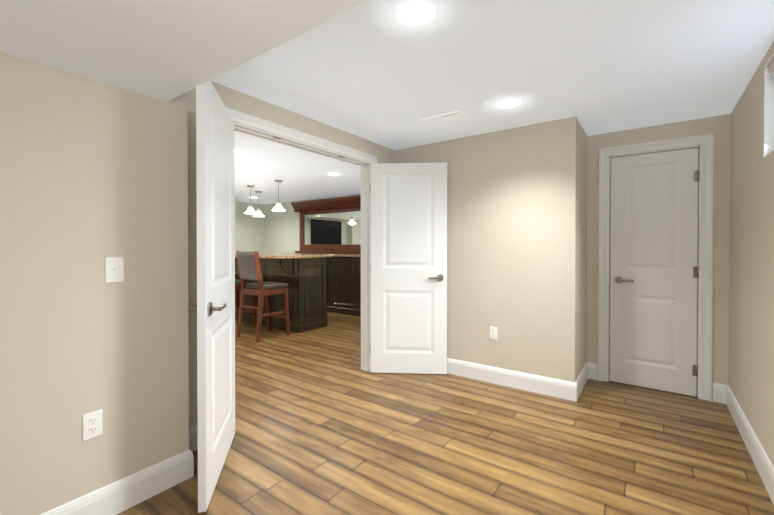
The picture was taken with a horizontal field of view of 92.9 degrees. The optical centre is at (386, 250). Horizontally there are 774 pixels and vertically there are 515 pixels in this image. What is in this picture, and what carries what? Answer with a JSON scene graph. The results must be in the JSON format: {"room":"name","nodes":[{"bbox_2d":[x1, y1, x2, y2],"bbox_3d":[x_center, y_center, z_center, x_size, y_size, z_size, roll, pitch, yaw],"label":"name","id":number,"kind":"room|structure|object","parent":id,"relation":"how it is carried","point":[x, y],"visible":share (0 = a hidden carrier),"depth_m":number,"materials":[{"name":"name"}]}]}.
{"room":"empty basement room","nodes":[
{"label":"empty basement room","id":0,"kind":"room"},
{"bbox_2d":[0,52,188,514],"bbox_3d":[-2.249,0.088,0.606,0.360,2.260,3.580,0,1,36],"label":"wall","id":1,"kind":"structure","parent":0,"point":[93,174],"depth_m":1.60,"materials":[{"name":"beige paint"}]},
{"bbox_2d":[82,409,102,440],"bbox_3d":[-1.295,0.769,1.618,0.009,0.116,0.072,0,1,36],"label":"outlet","id":2,"kind":"object","parent":1,"relation":"attached to","point":[92,424],"visible":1,"depth_m":1.61,"materials":[{"name":"white plastic"}]},
{"bbox_2d":[105,257,123,282],"bbox_3d":[-1.242,0.089,1.679,0.016,0.116,0.072,0,1,36],"label":"light switch","id":3,"kind":"object","parent":1,"relation":"attached to","point":[114,269],"visible":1,"depth_m":1.68,"materials":[{"name":"white plastic"}]},
{"bbox_2d":[40,442,197,514],"bbox_3d":[-2.093,1.147,0.512,0.016,0.145,3.596,0,1,36],"label":"baseboard","id":4,"kind":"structure","parent":1,"relation":"attached to","point":[123,494],"depth_m":1.74,"materials":[{"name":"white wood"}]},
{"bbox_2d":[189,425,197,445],"bbox_3d":[-1.161,1.132,2.209,0.016,0.145,0.280,0,1,36],"label":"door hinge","id":5,"kind":"structure","parent":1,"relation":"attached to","point":[193,431],"depth_m":2.21,"materials":[{"name":"silver metal"}]},
{"bbox_2d":[0,0,368,101],"bbox_3d":[-1.126,-0.884,-0.276,2.485,0.300,3.480,0,1,36],"label":"ceiling","id":6,"kind":"structure","parent":0,"point":[166,50],"depth_m":1.27,"materials":[{"name":"white paint"}]},
{"bbox_2d":[235,201,263,252],"bbox_3d":[-5.347,0.045,5.557,0.340,2.260,8.220,0,1,36],"label":"wall","id":7,"kind":"structure","parent":0,"point":[249,232],"depth_m":8.57,"materials":[{"name":"beige paint"}]},
{"bbox_2d":[187,81,394,427],"bbox_3d":[0.060,0.059,4.008,0.120,2.260,4.640,0,1,36],"label":"wall","id":8,"kind":"structure","parent":0,"point":[230,98],"depth_m":2.35,"materials":[{"name":"beige paint"}]},
{"bbox_2d":[188,81,234,512],"bbox_3d":[-0.930,0.187,2.041,0.147,2.022,0.744,0,1,-13],"label":"door","id":9,"kind":"structure","parent":8,"relation":"in","point":[214,307],"depth_m":1.85,"materials":[{"name":"white painted wood"},{"name":"satin nickel handle"}]},
{"bbox_2d":[226,107,376,371],"bbox_3d":[-0.648,0.137,3.033,0.165,2.121,1.662,0,1,36],"label":"door frame","id":10,"kind":"structure","parent":8,"relation":"attached to","point":[259,127],"depth_m":3.44,"materials":[{"name":"white wood"}]},
{"bbox_2d":[370,163,446,373],"bbox_3d":[0.203,0.174,3.552,0.744,2.022,0.147,0,0,4],"label":"door","id":11,"kind":"structure","parent":8,"relation":"in","point":[408,267],"depth_m":3.54,"materials":[{"name":"white painted wood"},{"name":"satin nickel handle"}]},
{"bbox_2d":[264,194,360,253],"bbox_3d":[-0.854,0.029,7.456,5.400,2.260,0.120,0,1,36],"label":"wall","id":12,"kind":"structure","parent":0,"point":[281,231],"depth_m":8.50,"materials":[{"name":"beige paint"}]},
{"bbox_2d":[291,195,360,253],"bbox_3d":[-1.079,-0.486,7.405,2.350,1.100,0.210,0,1,36],"label":"mirror","id":13,"kind":"object","parent":12,"relation":"attached to","point":[330,226],"visible":0.81,"depth_m":7.50,"materials":[{"name":"brown wood"}]},
{"bbox_2d":[117,312,773,514],"bbox_3d":[-1.986,1.246,3.213,8.545,0.100,8.340,0,1,36],"label":"floor","id":14,"kind":"structure","parent":0,"point":[325,424],"depth_m":2.25,"materials":[{"name":"brown wood"}]},
{"bbox_2d":[235,279,256,327],"bbox_3d":[-2.348,0.591,5.495,0.474,1.170,0.580,0,1,36],"label":"stool","id":15,"kind":"object","parent":14,"relation":"on","point":[237,285],"visible":0.17,"depth_m":5.57,"materials":[{"name":"brown wood"}]},
{"bbox_2d":[236,251,289,342],"bbox_3d":[-1.716,0.595,5.038,0.474,1.170,0.580,0,1,36],"label":"stool","id":16,"kind":"object","parent":14,"relation":"on","point":[249,266],"visible":1,"depth_m":4.89,"materials":[{"name":"brown wood"}]},
{"bbox_2d":[235,257,326,332],"bbox_3d":[-2.205,0.636,6.103,2.572,1.070,0.836,0,1,36],"label":"kitchen island","id":17,"kind":"object","parent":14,"relation":"on","point":[304,276],"depth_m":5.46,"materials":[{"name":"brown wood"}]},
{"bbox_2d":[235,253,330,256],"bbox_3d":[-2.213,0.081,6.087,2.660,0.040,0.950,0,1,36],"label":"island countertop","id":18,"kind":"structure","parent":17,"relation":"on","point":[260,254],"depth_m":5.44,"materials":[{"name":"beige stone"}]},
{"bbox_2d":[268,253,360,315],"bbox_3d":[-1.167,0.616,7.283,3.300,1.090,0.526,0,1,36],"label":"bar","id":19,"kind":"object","parent":14,"relation":"on","point":[343,283],"visible":0.27,"depth_m":6.72,"materials":[{"name":"brown wood"}]},
{"bbox_2d":[395,116,586,382],"bbox_3d":[1.481,0.056,4.387,1.740,2.260,2.360,0,1,36],"label":"wall","id":20,"kind":"structure","parent":0,"point":[517,237],"depth_m":3.20,"materials":[{"name":"beige paint"}]},
{"bbox_2d":[490,326,496,339],"bbox_3d":[0.958,0.745,3.310,0.072,0.116,0.009,0,1,36],"label":"electrical outlet","id":21,"kind":"object","parent":20,"relation":"attached to","point":[493,333],"visible":1,"depth_m":3.31,"materials":[{"name":"white plastic"}]},
{"bbox_2d":[447,358,579,401],"bbox_3d":[0.793,1.121,3.428,1.756,0.145,0.016,0,1,36],"label":"baseboard","id":22,"kind":"structure","parent":20,"relation":"attached to","point":[562,389],"depth_m":3.18,"materials":[{"name":"white wood"}]},
{"bbox_2d":[578,362,591,393],"bbox_3d":[1.699,1.123,3.191,0.025,0.145,0.620,0,1,36],"label":"baseboard","id":23,"kind":"structure","parent":20,"relation":"attached to","point":[586,373],"depth_m":3.30,"materials":[{"name":"white wood"}]},
{"bbox_2d":[210,0,773,203],"bbox_3d":[-1.986,-1.114,3.193,8.545,0.100,8.340,0,1,36],"label":"ceiling","id":24,"kind":"structure","parent":0,"point":[377,72],"depth_m":2.18,"materials":[{"name":"white paint"}]},
{"bbox_2d":[245,185,256,213],"bbox_3d":[-2.300,-0.856,6.198,0.208,0.468,0.208,0,1,36],"label":"pendant light","id":25,"kind":"object","parent":24,"relation":"hanging from","point":[250,209],"visible":1,"depth_m":6.17,"materials":[{"name":"white glass"}]},
{"bbox_2d":[253,191,264,216],"bbox_3d":[-2.379,-0.862,6.822,0.208,0.468,0.208,0,1,36],"label":"pendant light","id":26,"kind":"object","parent":24,"relation":"hanging from","point":[259,213],"visible":1,"depth_m":6.80,"materials":[{"name":"white glass"}]},
{"bbox_2d":[272,180,284,210],"bbox_3d":[-1.683,-0.852,5.703,0.208,0.468,0.208,0,1,36],"label":"pendant light","id":27,"kind":"object","parent":24,"relation":"hanging from","point":[278,207],"visible":1,"depth_m":5.67,"materials":[{"name":"white glass"}]},
{"bbox_2d":[396,0,434,25],"bbox_3d":[0.126,-1.048,1.631,0.480,0.005,0.480,0,1,36],"label":"recessed light","id":28,"kind":"object","parent":24,"relation":"in","point":[415,13],"visible":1,"depth_m":1.62,"materials":[{"name":"white"}]},
{"bbox_2d":[421,110,467,124],"bbox_3d":[0.459,-1.054,2.945,0.340,0.014,0.160,0,1,36],"label":"ceiling vent","id":29,"kind":"object","parent":24,"relation":"in","point":[451,116],"visible":1,"depth_m":2.92,"materials":[{"name":"white metal"}]},
{"bbox_2d":[496,99,521,108],"bbox_3d":[0.878,-1.057,2.654,0.480,0.005,0.480,0,1,36],"label":"recessed light","id":30,"kind":"object","parent":24,"relation":"in","point":[507,103],"visible":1,"depth_m":2.64,"materials":[{"name":"white"}]},
{"bbox_2d":[586,114,730,384],"bbox_3d":[2.305,0.066,3.200,0.985,2.260,0.120,0,1,36],"label":"wall","id":31,"kind":"structure","parent":0,"point":[719,126],"depth_m":2.91,"materials":[{"name":"beige paint"}]},
{"bbox_2d":[610,148,699,395],"bbox_3d":[2.285,0.177,3.170,0.614,2.022,0.147,0,1,36],"label":"closet door","id":32,"kind":"structure","parent":31,"relation":"in","point":[654,272],"depth_m":3.15,"materials":[{"name":"white painted wood"},{"name":"satin nickel handle and hinges"}]},
{"bbox_2d":[598,133,713,400],"bbox_3d":[2.297,0.135,3.195,0.792,2.121,0.141,0,1,36],"label":"door frame","id":33,"kind":"structure","parent":31,"relation":"attached to","point":[704,144],"depth_m":2.99,"materials":[{"name":"white wood"}]},
{"bbox_2d":[729,41,773,466],"bbox_3d":[1.299,0.086,0.830,0.160,2.260,8.340,0,1,36],"label":"wall","id":34,"kind":"structure","parent":0,"point":[751,333],"depth_m":2.20,"materials":[{"name":"beige paint"}]},
{"bbox_2d":[720,384,773,504],"bbox_3d":[0.753,1.149,0.247,0.030,0.145,6.500,0,1,36],"label":"baseboard","id":35,"kind":"structure","parent":34,"relation":"attached to","point":[762,463],"depth_m":2.15,"materials":[{"name":"white wood"}]},
{"bbox_2d":[763,52,773,159],"bbox_3d":[1.846,-0.740,1.582,0.161,0.500,0.910,0,1,36],"label":"window","id":36,"kind":"structure","parent":34,"relation":"in","point":[768,149],"depth_m":1.98,"materials":[{"name":"white"}]},
{"bbox_2d":[766,60,773,77],"bbox_3d":[1.790,-0.573,1.624,0.065,0.811,0.882,0,1,36],"label":"window blind","id":37,"kind":"object","parent":36,"relation":"attached to","point":[770,70],"visible":1,"depth_m":1.94,"materials":[{"name":"white fabric"}]}
]}

